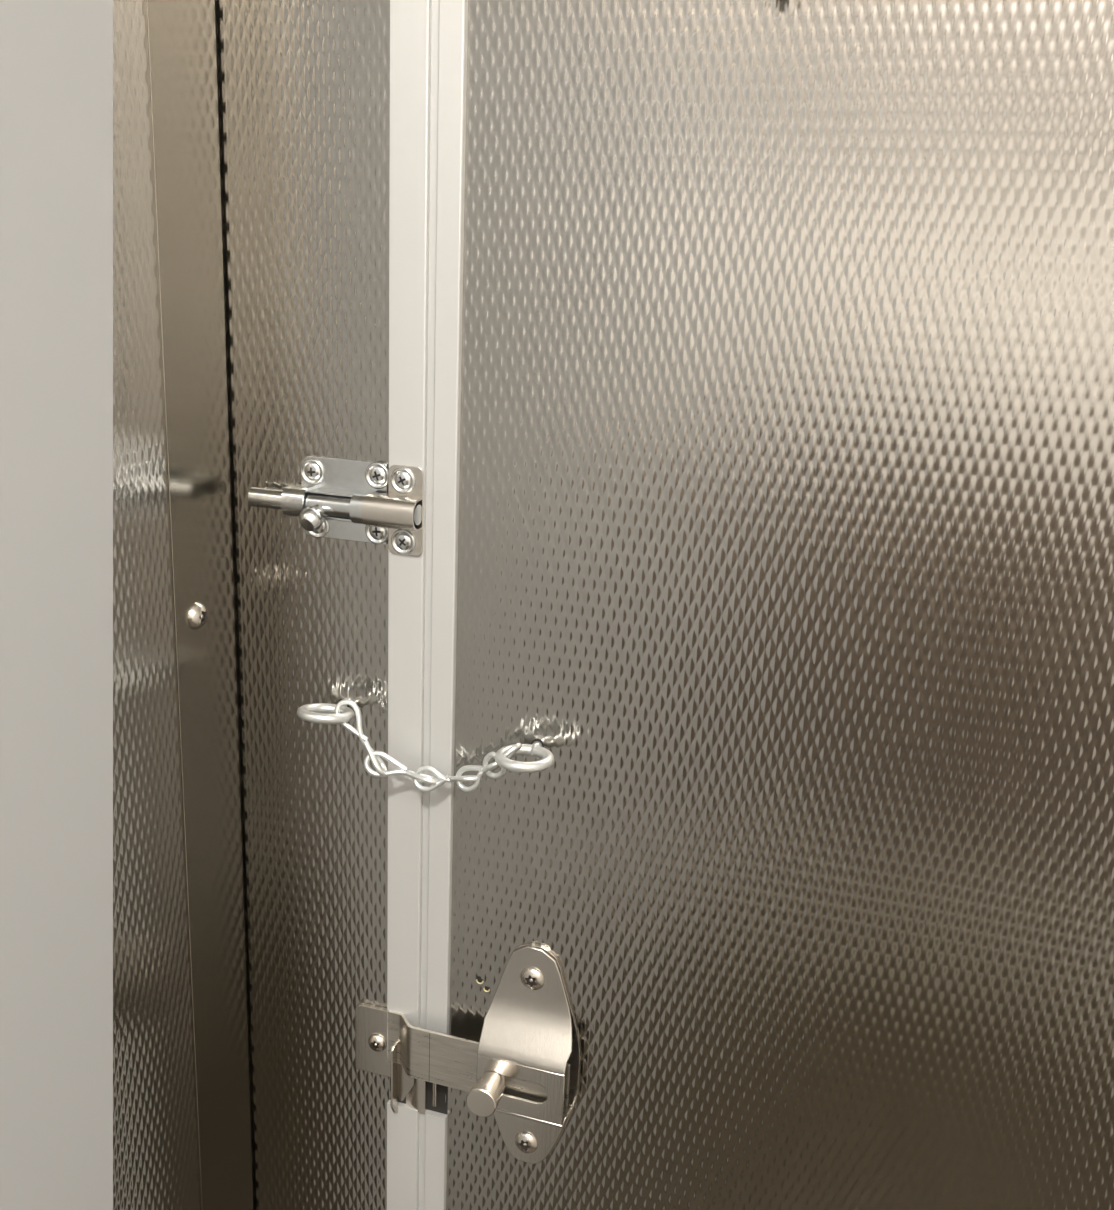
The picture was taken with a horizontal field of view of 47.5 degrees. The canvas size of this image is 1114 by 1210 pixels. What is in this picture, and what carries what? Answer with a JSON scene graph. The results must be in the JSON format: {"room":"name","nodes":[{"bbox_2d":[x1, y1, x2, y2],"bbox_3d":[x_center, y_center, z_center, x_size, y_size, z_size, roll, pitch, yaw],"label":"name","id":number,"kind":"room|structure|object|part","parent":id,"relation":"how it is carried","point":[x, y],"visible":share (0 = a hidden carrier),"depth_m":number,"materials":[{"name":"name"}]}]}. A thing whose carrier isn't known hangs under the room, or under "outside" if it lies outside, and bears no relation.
{"room":"restroom stall","nodes":[
{"label":"restroom stall","id":0,"kind":"room"},
{"bbox_2d":[0,0,199,1209],"bbox_3d":[-0.502,0.418,-0.096,0.027,2.050,1.899,7,17,17],"label":"wall","id":1,"kind":"structure","parent":0,"point":[56,56],"depth_m":0.59,"materials":[{"name":"grey paint"}]},
{"bbox_2d":[145,0,252,1209],"bbox_3d":[-0.192,0.052,0.702,0.007,1.740,0.056,7,17,17],"label":"trim","id":2,"kind":"structure","parent":1,"relation":"attached to","point":[181,34],"depth_m":0.68,"materials":[{"name":"metal"}]},
{"bbox_2d":[215,0,390,1209],"bbox_3d":[-0.132,0.188,0.765,0.155,2.050,0.026,7,17,17],"label":"panel","id":3,"kind":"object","parent":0,"point":[303,86],"depth_m":0.70,"materials":[{"name":"silver metal"}]},
{"bbox_2d":[297,699,354,723],"bbox_3d":[-0.126,0.059,0.695,0.033,0.010,0.031,-6,18,-28],"label":"screw","id":4,"kind":"object","parent":3,"relation":"attached to","point":[320,713],"visible":0.91,"depth_m":0.69,"materials":[{"name":"metal"}]},
{"bbox_2d":[334,699,521,791],"bbox_3d":[-0.070,0.080,0.680,0.108,0.046,0.018,7,17,17],"label":"chain","id":5,"kind":"object","parent":4,"relation":"hanging from","point":[379,765],"visible":0.99,"depth_m":0.68,"materials":[{"name":"metal"}]},
{"bbox_2d":[247,456,421,544],"bbox_3d":[-0.120,-0.053,0.668,0.098,0.045,0.025,7,17,17],"label":"bolt","id":6,"kind":"object","parent":3,"relation":"attached to","point":[327,502],"visible":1,"depth_m":0.67,"materials":[{"name":"metal"}]},
{"bbox_3d":[-0.128,-0.047,0.669,0.013,0.016,0.018,7,17,17],"label":"knob","id":7,"kind":"part","parent":6,"relation":"part of","materials":[{"name":"metal"}]},
{"bbox_2d":[300,458,324,484],"bbox_3d":[-0.131,-0.071,0.678,0.014,0.014,0.001,7,17,17],"label":"washer","id":8,"kind":"object","parent":6,"relation":"in","point":[312,470],"depth_m":0.68,"materials":[{"name":"metal"}]},
{"bbox_2d":[308,515,328,537],"bbox_3d":[-0.130,-0.043,0.686,0.014,0.014,0.001,7,17,17],"label":"washer","id":9,"kind":"object","parent":6,"relation":"in","point":[323,531],"depth_m":0.69,"materials":[{"name":"metal"}]},
{"bbox_3d":[-0.119,-0.053,0.672,0.098,0.011,0.011,7,17,17],"label":"rod","id":10,"kind":"part","parent":6,"relation":"part of","materials":[{"name":"metal"}]},
{"bbox_3d":[-0.114,-0.056,0.678,0.051,0.044,0.001,7,17,17],"label":"plate","id":11,"kind":"part","parent":6,"relation":"part of","materials":[{"name":"metal"}]},
{"bbox_2d":[365,525,387,544],"bbox_3d":[-0.096,-0.039,0.675,0.014,0.014,0.001,7,17,17],"label":"washer","id":12,"kind":"object","parent":6,"relation":"in","point":[376,535],"depth_m":0.68,"materials":[{"name":"metal"}]},
{"bbox_2d":[365,462,388,488],"bbox_3d":[-0.095,-0.068,0.667,0.014,0.014,0.001,7,17,17],"label":"washer","id":13,"kind":"object","parent":6,"relation":"in","point":[376,473],"depth_m":0.67,"materials":[{"name":"metal"}]},
{"bbox_2d":[355,1002,414,1113],"bbox_3d":[-0.104,0.274,0.759,0.040,0.068,0.011,7,17,17],"label":"latch keeper","id":14,"kind":"object","parent":3,"relation":"attached to","point":[370,1020],"visible":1,"depth_m":0.76,"materials":[{"name":"metal"}]},
{"bbox_3d":[-0.107,0.262,0.761,0.030,0.045,0.004,7,17,17],"label":"plate","id":15,"kind":"part","parent":14,"relation":"part of","materials":[{"name":"metal"}]},
{"bbox_2d":[387,0,447,1209],"bbox_3d":[-0.074,0.059,0.695,0.038,1.740,0.005,7,17,17],"label":"trim","id":16,"kind":"structure","parent":3,"relation":"attached to","point":[414,24],"depth_m":0.67,"materials":[{"name":"metal"}]},
{"bbox_2d":[361,465,423,556],"bbox_3d":[-0.086,-0.048,0.660,0.029,0.048,0.014,7,17,17],"label":"latch keeper","id":17,"kind":"object","parent":16,"relation":"attached to","point":[394,510],"visible":1,"depth_m":0.66,"materials":[{"name":"silver metal"}]},
{"bbox_2d":[390,467,414,493],"bbox_3d":[-0.080,-0.065,0.659,0.014,0.014,0.001,7,17,17],"label":"washer","id":18,"kind":"object","parent":17,"relation":"in","point":[402,479],"depth_m":0.66,"materials":[{"name":"metal"}]},
{"bbox_2d":[391,529,415,554],"bbox_3d":[-0.081,-0.033,0.668,0.014,0.014,0.001,7,17,17],"label":"washer","id":19,"kind":"object","parent":17,"relation":"in","point":[403,541],"depth_m":0.67,"materials":[{"name":"metal"}]},
{"bbox_3d":[-0.079,-0.049,0.664,0.020,0.048,0.001,7,17,17],"label":"plate","id":20,"kind":"part","parent":17,"relation":"part of","materials":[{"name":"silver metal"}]},
{"bbox_2d":[424,0,467,1209],"bbox_3d":[-0.062,0.060,0.691,0.013,1.740,0.005,7,17,17],"label":"trim","id":21,"kind":"structure","parent":3,"relation":"attached to","point":[453,14],"depth_m":0.66,"materials":[{"name":"metal"}]},
{"bbox_2d":[445,0,1113,1209],"bbox_3d":[0.283,0.130,0.606,0.710,1.680,0.026,7,17,17],"label":"door","id":22,"kind":"structure","parent":3,"relation":"in","point":[785,528],"depth_m":0.61,"materials":[{"name":"silver metal"}]},
{"bbox_2d":[388,944,579,1163],"bbox_3d":[-0.049,0.261,0.721,0.118,0.142,0.039,7,17,17],"label":"slide latch","id":23,"kind":"object","parent":22,"relation":"attached to","point":[522,1070],"visible":1,"depth_m":0.72,"materials":[{"name":"silver metal"}]},
{"bbox_3d":[-0.039,0.273,0.712,0.018,0.018,0.024,7,17,17],"label":"knob","id":24,"kind":"part","parent":23,"relation":"part of","materials":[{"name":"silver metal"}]},
{"bbox_3d":[-0.015,0.259,0.730,0.058,0.142,0.001,7,17,17],"label":"plate","id":25,"kind":"part","parent":23,"relation":"part of","materials":[{"name":"silver metal"}]},
{"bbox_2d":[495,739,553,772],"bbox_3d":[-0.016,0.080,0.662,0.033,0.007,0.031,-6,18,-28],"label":"screw","id":26,"kind":"object","parent":22,"relation":"attached to","point":[536,748],"visible":0.99,"depth_m":0.66,"materials":[{"name":"metal"}]}
]}

